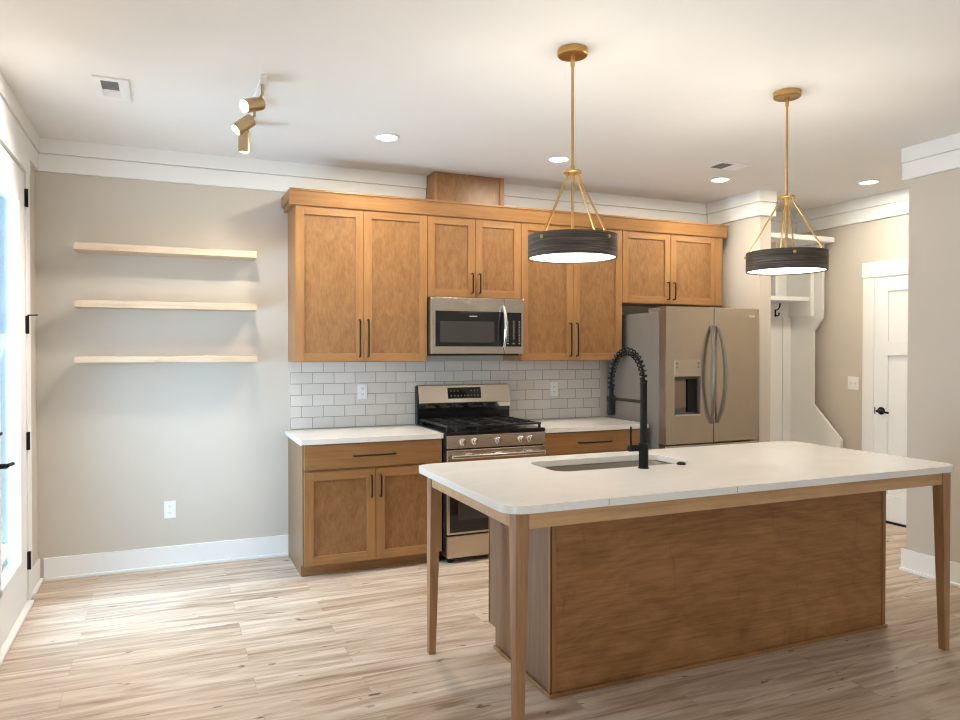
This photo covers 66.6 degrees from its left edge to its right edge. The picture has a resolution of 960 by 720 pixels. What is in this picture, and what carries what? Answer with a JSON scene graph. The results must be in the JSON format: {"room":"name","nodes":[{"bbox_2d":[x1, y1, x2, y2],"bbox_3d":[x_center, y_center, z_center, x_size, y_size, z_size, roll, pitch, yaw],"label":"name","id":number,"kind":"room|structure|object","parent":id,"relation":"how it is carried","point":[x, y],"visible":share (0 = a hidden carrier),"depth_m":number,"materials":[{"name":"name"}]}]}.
{"room":"kitchen","nodes":[
{"label":"kitchen","id":0,"kind":"room"},
{"bbox_2d":[0,197,8,543],"bbox_3d":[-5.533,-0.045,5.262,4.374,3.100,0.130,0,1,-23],"label":"window","id":1,"kind":"structure","parent":0,"point":[3,201],"depth_m":5.94,"materials":[{"name":"glass"}]},
{"bbox_2d":[3,147,37,567],"bbox_3d":[-1.152,0.051,0.685,0.055,2.820,8.600,0,1,-23],"label":"wall","id":2,"kind":"structure","parent":0,"point":[32,171],"depth_m":4.55,"materials":[{"name":"beige paint"}]},
{"bbox_2d":[0,117,32,599],"bbox_3d":[-2.439,0.116,3.782,0.023,2.615,1.245,0,1,-23],"label":"trim","id":3,"kind":"structure","parent":2,"relation":"attached to","point":[8,140],"depth_m":4.25,"materials":[{"name":"white paint"}]},
{"bbox_2d":[0,600,33,665],"bbox_3d":[-2.454,1.413,3.791,0.099,0.020,0.985,0,1,-23],"label":"trim","id":4,"kind":"structure","parent":2,"relation":"attached to","point":[22,616],"depth_m":3.79,"materials":[{"name":"white paint"}]},
{"bbox_2d":[0,144,37,648],"bbox_3d":[-2.432,0.166,3.800,0.125,2.475,1.005,0,1,-23],"label":"door","id":5,"kind":"structure","parent":2,"relation":"in","point":[13,581],"depth_m":4.01,"materials":[{"name":"white paint"}]},
{"bbox_2d":[0,72,39,170],"bbox_3d":[-1.108,-1.254,0.675,0.032,0.210,8.577,0,1,-23],"label":"trim","id":6,"kind":"structure","parent":2,"relation":"attached to","point":[12,113],"depth_m":3.98,"materials":[{"name":"white paint"}]},
{"bbox_2d":[32,559,43,595],"bbox_3d":[-1.112,1.389,0.718,0.032,0.145,8.600,0,1,-23],"label":"baseboard","id":7,"kind":"structure","parent":2,"relation":"attached to","point":[37,581],"depth_m":4.53,"materials":[{"name":"white paint"}]},
{"bbox_2d":[35,171,658,577],"bbox_3d":[0.110,-0.014,5.971,6.676,2.820,0.120,0,1,-23],"label":"wall","id":8,"kind":"structure","parent":0,"point":[116,442],"depth_m":4.93,"materials":[{"name":"beige paint"}]},
{"bbox_2d":[43,534,287,581],"bbox_3d":[-2.083,1.336,4.963,1.532,0.145,0.032,0,1,-23],"label":"baseboard","id":9,"kind":"structure","parent":8,"relation":"attached to","point":[145,559],"depth_m":4.93,"materials":[{"name":"white paint"}]},
{"bbox_2d":[74,242,256,260],"bbox_3d":[-2.065,-0.718,4.854,1.097,0.045,0.199,0,1,-23],"label":"floating shelf","id":10,"kind":"object","parent":8,"relation":"attached to","point":[79,247],"visible":1,"depth_m":4.78,"materials":[{"name":"brown wood"}]},
{"bbox_2d":[74,300,256,311],"bbox_3d":[-2.065,-0.358,4.858,1.097,0.044,0.199,0,1,-23],"label":"floating shelf","id":11,"kind":"object","parent":8,"relation":"attached to","point":[86,304],"visible":1,"depth_m":4.76,"materials":[{"name":"brown wood"}]},
{"bbox_2d":[74,356,256,362],"bbox_3d":[-2.065,-0.006,4.862,1.097,0.040,0.199,0,1,-23],"label":"floating shelf","id":12,"kind":"object","parent":8,"relation":"attached to","point":[77,359],"visible":1,"depth_m":4.75,"materials":[{"name":"brown wood"}]},
{"bbox_2d":[164,501,175,518],"bbox_3d":[-2.107,1.017,4.962,0.074,0.118,0.009,0,1,-23],"label":"wall outlet","id":13,"kind":"object","parent":8,"relation":"attached to","point":[169,506],"visible":1,"depth_m":4.96,"materials":[{"name":"white plastic"}]},
{"bbox_2d":[35,137,426,198],"bbox_3d":[-1.617,-1.308,5.131,2.611,0.210,0.032,0,1,-23],"label":"trim","id":14,"kind":"structure","parent":8,"relation":"attached to","point":[55,155],"depth_m":5.02,"materials":[{"name":"white paint"}]},
{"bbox_2d":[288,205,426,361],"bbox_3d":[-0.876,-0.527,5.273,0.943,1.080,0.368,0,1,-23],"label":"upper cabinet","id":15,"kind":"object","parent":8,"relation":"attached to","point":[357,279],"visible":0.98,"depth_m":5.12,"materials":[{"name":"brown wood"}]},
{"bbox_2d":[282,187,728,237],"bbox_3d":[0.373,-1.115,5.799,3.745,0.106,0.375,0,1,-23],"label":"crown molding","id":16,"kind":"structure","parent":15,"relation":"on","point":[293,196],"depth_m":5.47,"materials":[{"name":"brown wood"}]},
{"bbox_2d":[290,361,599,428],"bbox_3d":[-0.166,0.251,5.784,2.618,0.486,0.008,0,1,-23],"label":"tile backsplash","id":17,"kind":"structure","parent":8,"relation":"attached to","point":[322,394],"depth_m":5.62,"materials":[{"name":"white tile"}]},
{"bbox_2d":[357,383,366,398],"bbox_3d":[-0.881,0.234,5.469,0.074,0.118,0.009,0,1,-23],"label":"wall outlet","id":18,"kind":"object","parent":17,"relation":"attached to","point":[361,387],"visible":1,"depth_m":5.46,"materials":[{"name":"white plastic"}]},
{"bbox_2d":[550,382,557,395],"bbox_3d":[0.620,0.244,6.113,0.074,0.118,0.009,0,1,-23],"label":"wall outlet","id":19,"kind":"object","parent":17,"relation":"attached to","point":[553,385],"visible":1,"depth_m":6.11,"materials":[{"name":"white plastic"}]},
{"bbox_2d":[427,215,520,298],"bbox_3d":[-0.092,-0.768,5.607,0.760,0.607,0.368,0,1,-23],"label":"upper cabinet","id":20,"kind":"object","parent":8,"relation":"attached to","point":[467,257],"visible":0.9,"depth_m":5.46,"materials":[{"name":"brown wood"}]},
{"bbox_2d":[426,171,503,205],"bbox_3d":[-0.117,-1.293,5.681,0.579,0.251,0.201,0,1,-23],"label":"duct cover","id":21,"kind":"object","parent":20,"relation":"on","point":[443,186],"visible":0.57,"depth_m":5.59,"materials":[{"name":"brown wood"}]},
{"bbox_2d":[427,297,523,355],"bbox_3d":[-0.072,-0.248,5.562,0.750,0.426,0.460,0,1,-23],"label":"microwave","id":22,"kind":"object","parent":20,"relation":"attached to","point":[456,326],"visible":0.98,"depth_m":5.40,"materials":[{"name":"metal"}]},
{"bbox_2d":[503,222,621,360],"bbox_3d":[0.683,-0.535,5.942,0.923,1.080,0.368,0,1,-23],"label":"upper cabinet","id":23,"kind":"object","parent":8,"relation":"attached to","point":[573,312],"visible":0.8,"depth_m":5.80,"materials":[{"name":"brown wood"}]},
{"bbox_2d":[504,184,707,222],"bbox_3d":[1.108,-1.323,6.300,2.160,0.210,0.032,0,1,-23],"label":"trim","id":24,"kind":"structure","parent":8,"relation":"attached to","point":[514,195],"depth_m":6.28,"materials":[{"name":"white paint"}]},
{"bbox_2d":[622,230,722,306],"bbox_3d":[1.588,-0.777,6.328,1.043,0.607,0.368,0,1,-23],"label":"upper cabinet","id":25,"kind":"object","parent":8,"relation":"attached to","point":[659,269],"visible":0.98,"depth_m":6.18,"materials":[{"name":"brown wood"}]},
{"bbox_2d":[771,211,795,233],"bbox_3d":[2.669,-1.331,6.971,0.932,0.210,0.032,0,1,-23],"label":"wall","id":26,"kind":"structure","parent":8,"relation":"attached to","point":[776,221],"depth_m":7.06,"materials":[{"name":"white paint"}]},
{"bbox_2d":[0,0,959,212],"bbox_3d":[1.830,-1.424,1.947,6.636,0.100,8.800,0,1,-23],"label":"ceiling","id":27,"kind":"structure","parent":0,"point":[665,91],"depth_m":3.70,"materials":[{"name":"paint"}]},
{"bbox_2d":[91,75,131,101],"bbox_3d":[-1.886,-1.390,3.748,0.165,0.011,0.320,0,1,-23],"label":"ceiling vent","id":28,"kind":"object","parent":27,"relation":"in","point":[105,87],"visible":1,"depth_m":3.73,"materials":[{"name":"white paint"}]},
{"bbox_2d":[231,74,266,153],"bbox_3d":[-1.274,-1.301,3.946,0.138,0.193,0.880,0,1,-23],"label":"track light","id":29,"kind":"object","parent":27,"relation":"attached to","point":[251,105],"visible":1,"depth_m":3.89,"materials":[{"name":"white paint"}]},
{"bbox_2d":[374,133,399,140],"bbox_3d":[-0.585,-1.401,4.598,0.168,0.009,0.168,0,1,-23],"label":"recessed light","id":30,"kind":"object","parent":27,"relation":"in","point":[380,136],"visible":1,"depth_m":4.58,"materials":[{"name":"white paint"}]},
{"bbox_2d":[547,156,570,161],"bbox_3d":[0.554,-1.408,5.122,0.168,0.009,0.168,0,1,-23],"label":"recessed light","id":31,"kind":"object","parent":27,"relation":"in","point":[552,158],"visible":1,"depth_m":5.10,"materials":[{"name":"white paint"}]},
{"bbox_2d":[528,44,617,263],"bbox_3d":[0.415,-0.923,3.277,0.400,0.934,0.400,0,1,-23],"label":"drum pendant","id":32,"kind":"object","parent":27,"relation":"hanging from","point":[562,246],"visible":1,"depth_m":3.19,"materials":[{"name":"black metal"}]},
{"bbox_2d":[530,253,614,261],"bbox_3d":[0.415,-0.464,3.283,0.386,0.004,0.386,0,1,-23],"label":"diffuser","id":33,"kind":"object","parent":32,"relation":"attached to","point":[535,257],"depth_m":3.29,"materials":[{"name":"white"}]},
{"bbox_2d":[709,177,730,181],"bbox_3d":[1.884,-1.415,5.733,0.168,0.009,0.168,0,1,-23],"label":"recessed light","id":34,"kind":"object","parent":27,"relation":"in","point":[715,179],"visible":1,"depth_m":5.72,"materials":[{"name":"white paint"}]},
{"bbox_2d":[705,161,751,170],"bbox_3d":[1.811,-1.409,5.321,0.290,0.011,0.165,0,1,-23],"label":"ceiling vent","id":35,"kind":"object","parent":27,"relation":"in","point":[722,165],"visible":1,"depth_m":5.30,"materials":[{"name":"white metal"}]},
{"bbox_2d":[744,88,829,275],"bbox_3d":[1.602,-0.929,3.814,0.400,0.934,0.400,0,1,-23],"label":"drum pendant","id":36,"kind":"object","parent":27,"relation":"hanging from","point":[793,260],"visible":1,"depth_m":3.74,"materials":[{"name":"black metal"}]},
{"bbox_2d":[748,267,825,273],"bbox_3d":[1.602,-0.470,3.820,0.386,0.004,0.386,0,1,-23],"label":"diffuser","id":37,"kind":"object","parent":36,"relation":"attached to","point":[751,270],"depth_m":3.82,"materials":[{"name":"white plastic"}]},
{"bbox_2d":[857,179,880,184],"bbox_3d":[3.098,-1.417,5.817,0.168,0.009,0.168,0,1,-23],"label":"recessed light","id":38,"kind":"object","parent":27,"relation":"in","point":[870,181],"visible":1,"depth_m":5.79,"materials":[{"name":"white paint"}]},
{"bbox_2d":[0,523,959,719],"bbox_3d":[1.830,1.495,1.983,6.636,0.100,8.800,0,1,-23],"label":"floor","id":39,"kind":"structure","parent":0,"point":[252,639],"depth_m":3.46,"materials":[{"name":"wood"}]},
{"bbox_2d":[288,437,441,576],"bbox_3d":[-0.818,0.973,5.145,0.950,0.868,0.684,0,1,-23],"label":"base cabinet","id":40,"kind":"object","parent":39,"relation":"on","point":[363,505],"visible":0.89,"depth_m":4.85,"materials":[{"name":"brown wood"}]},
{"bbox_2d":[285,425,443,444],"bbox_3d":[-0.826,0.521,5.137,0.974,0.034,0.665,0,1,-23],"label":"countertop","id":41,"kind":"structure","parent":40,"relation":"on","point":[318,436],"depth_m":4.97,"materials":[{"name":"white stone"}]},
{"bbox_2d":[415,383,545,562],"bbox_3d":[0.000,0.798,5.457,0.782,1.209,0.731,0,1,-23],"label":"gas range","id":42,"kind":"object","parent":39,"relation":"on","point":[475,422],"visible":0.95,"depth_m":5.22,"materials":[{"name":"silver metal"}]},
{"bbox_2d":[416,422,544,435],"bbox_3d":[-0.010,0.493,5.468,0.776,0.049,0.660,0,1,-23],"label":"cooktop","id":43,"kind":"object","parent":42,"relation":"in","point":[447,428],"depth_m":5.23,"materials":[{"name":"metal"}]},
{"bbox_2d":[543,429,639,455],"bbox_3d":[0.759,0.964,5.822,0.893,0.868,0.684,0,1,-23],"label":"base cabinet","id":44,"kind":"object","parent":39,"relation":"on","point":[582,442],"visible":0.05,"depth_m":5.51,"materials":[{"name":"brown wood"}]},
{"bbox_2d":[527,417,648,432],"bbox_3d":[0.767,0.512,5.821,0.921,0.034,0.665,0,1,-23],"label":"countertop","id":45,"kind":"structure","parent":44,"relation":"on","point":[558,425],"depth_m":5.63,"materials":[{"name":"white stone"}]},
{"bbox_2d":[608,306,758,449],"bbox_3d":[1.698,0.489,6.079,0.924,1.812,0.885,0,1,-23],"label":"refrigerator","id":46,"kind":"object","parent":39,"relation":"on","point":[702,363],"visible":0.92,"depth_m":5.74,"materials":[{"name":"metal"}]},
{"bbox_2d":[489,491,887,698],"bbox_3d":[1.091,0.982,3.803,2.041,0.883,0.712,0,1,-23],"label":"base cabinet","id":47,"kind":"object","parent":39,"relation":"on","point":[620,601],"visible":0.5,"depth_m":3.42,"materials":[{"name":"brown wood"}]},
{"bbox_2d":[419,441,953,514],"bbox_3d":[1.012,0.527,3.565,2.446,0.031,1.069,0,1,-23],"label":"countertop","id":48,"kind":"structure","parent":47,"relation":"on","point":[520,486],"depth_m":3.29,"materials":[{"name":"white stone"}]},
{"bbox_2d":[543,460,671,471],"bbox_3d":[0.649,0.653,3.653,0.810,0.219,0.370,0,1,-23],"label":"sink","id":49,"kind":"object","parent":48,"relation":"in","point":[581,467],"visible":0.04,"depth_m":3.82,"materials":[{"name":"metal"}]},
{"bbox_2d":[607,347,648,468],"bbox_3d":[0.696,0.225,3.573,0.110,0.574,0.322,0,1,-23],"label":"kitchen faucet","id":50,"kind":"object","parent":48,"relation":"on","point":[642,447],"visible":1,"depth_m":3.46,"materials":[{"name":"black metal"}]},
{"bbox_2d":[427,472,950,719],"bbox_3d":[1.026,0.985,3.573,2.374,0.882,0.985,0,1,-23],"label":"frame","id":51,"kind":"object","parent":39,"relation":"on","point":[519,525],"visible":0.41,"depth_m":3.10,"materials":[{"name":"brown wood"}]},
{"bbox_2d":[770,232,842,447],"bbox_3d":[2.761,0.130,6.716,0.928,2.515,0.604,0,1,-23],"label":"hall tree","id":52,"kind":"object","parent":39,"relation":"on","point":[797,301],"visible":0.3,"depth_m":7.01,"materials":[{"name":"white paint"}]},
{"bbox_2d":[771,296,808,302],"bbox_3d":[2.697,-0.573,6.839,0.852,0.040,0.262,0,1,-23],"label":"cubby shelf","id":53,"kind":"object","parent":52,"relation":"attached to","point":[774,299],"depth_m":6.81,"materials":[{"name":"white paint"}]},
{"bbox_2d":[771,232,833,247],"bbox_3d":[2.738,-1.107,6.755,0.928,0.044,0.486,0,1,-23],"label":"shelf","id":54,"kind":"object","parent":52,"relation":"attached to","point":[800,240],"depth_m":6.68,"materials":[{"name":"white paint"}]},
{"bbox_2d":[714,215,770,441],"bbox_3d":[2.279,-0.020,6.478,0.120,2.820,0.660,0,1,-23],"label":"wall","id":55,"kind":"structure","parent":0,"point":[740,289],"depth_m":6.20,"materials":[{"name":"beige paint"}]},
{"bbox_2d":[707,189,776,223],"bbox_3d":[2.286,-1.325,6.447,0.184,0.210,0.692,0,1,-23],"label":"trim","id":56,"kind":"structure","parent":55,"relation":"attached to","point":[757,202],"depth_m":6.28,"materials":[{"name":"white paint"}]},
{"bbox_2d":[801,214,908,524],"bbox_3d":[3.570,-0.017,6.221,0.120,2.820,2.150,0,1,-23],"label":"wall","id":57,"kind":"structure","parent":0,"point":[838,338],"depth_m":6.62,"materials":[{"name":"beige paint"}]},
{"bbox_2d":[795,188,908,233],"bbox_3d":[3.483,-1.322,6.215,0.032,0.210,1.997,0,1,-23],"label":"trim","id":58,"kind":"structure","parent":57,"relation":"attached to","point":[893,203],"depth_m":6.51,"materials":[{"name":"white paint"}]},
{"bbox_2d":[848,376,858,389],"bbox_3d":[3.351,0.209,6.562,0.016,0.120,0.115,0,1,-23],"label":"light switch","id":59,"kind":"object","parent":57,"relation":"attached to","point":[853,382],"visible":1,"depth_m":6.56,"materials":[{"name":"white plastic"}]},
{"bbox_2d":[862,258,907,452],"bbox_3d":[3.591,0.274,5.997,0.022,2.245,1.035,0,1,-23],"label":"trim","id":60,"kind":"structure","parent":57,"relation":"attached to","point":[870,271],"depth_m":6.39,"materials":[{"name":"white paint"}]},
{"bbox_2d":[874,275,907,524],"bbox_3d":[3.560,0.336,5.987,0.084,2.080,0.770,0,1,-23],"label":"door","id":61,"kind":"structure","parent":57,"relation":"in","point":[891,293],"depth_m":6.21,"materials":[{"name":"white paint"}]},
{"bbox_2d":[886,521,905,527],"bbox_3d":[3.586,1.390,6.011,0.030,0.012,0.770,0,1,-23],"label":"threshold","id":62,"kind":"structure","parent":57,"relation":"attached to","point":[888,522],"depth_m":6.17,"materials":[{"name":"black metal"}]},
{"bbox_2d":[906,168,959,562],"bbox_3d":[4.204,0.037,1.879,0.120,2.820,6.570,0,1,-23],"label":"wall","id":63,"kind":"structure","parent":0,"point":[933,364],"depth_m":4.71,"materials":[{"name":"beige paint"}]},
{"bbox_2d":[899,548,959,587],"bbox_3d":[4.129,1.374,1.880,0.032,0.145,6.600,0,1,-23],"label":"baseboard","id":64,"kind":"structure","parent":63,"relation":"attached to","point":[920,564],"depth_m":4.76,"materials":[{"name":"white paint"}]},
{"bbox_2d":[901,133,959,180],"bbox_3d":[4.632,-1.271,2.064,1.129,0.210,6.602,0,1,-23],"label":"trim","id":65,"kind":"structure","parent":63,"relation":"attached to","point":[942,154],"depth_m":4.69,"materials":[{"name":"white paint"}]},
{"label":"outside","id":66,"kind":"structure","parent":0,"visible":0},
{"bbox_2d":[2,543,8,572],"bbox_3d":[-4.688,1.626,-0.488,7.374,0.100,20.000,0,1,-23],"label":"ground","id":67,"kind":"structure","parent":66,"point":[5,547],"depth_m":5.58,"materials":[{"name":"white"}]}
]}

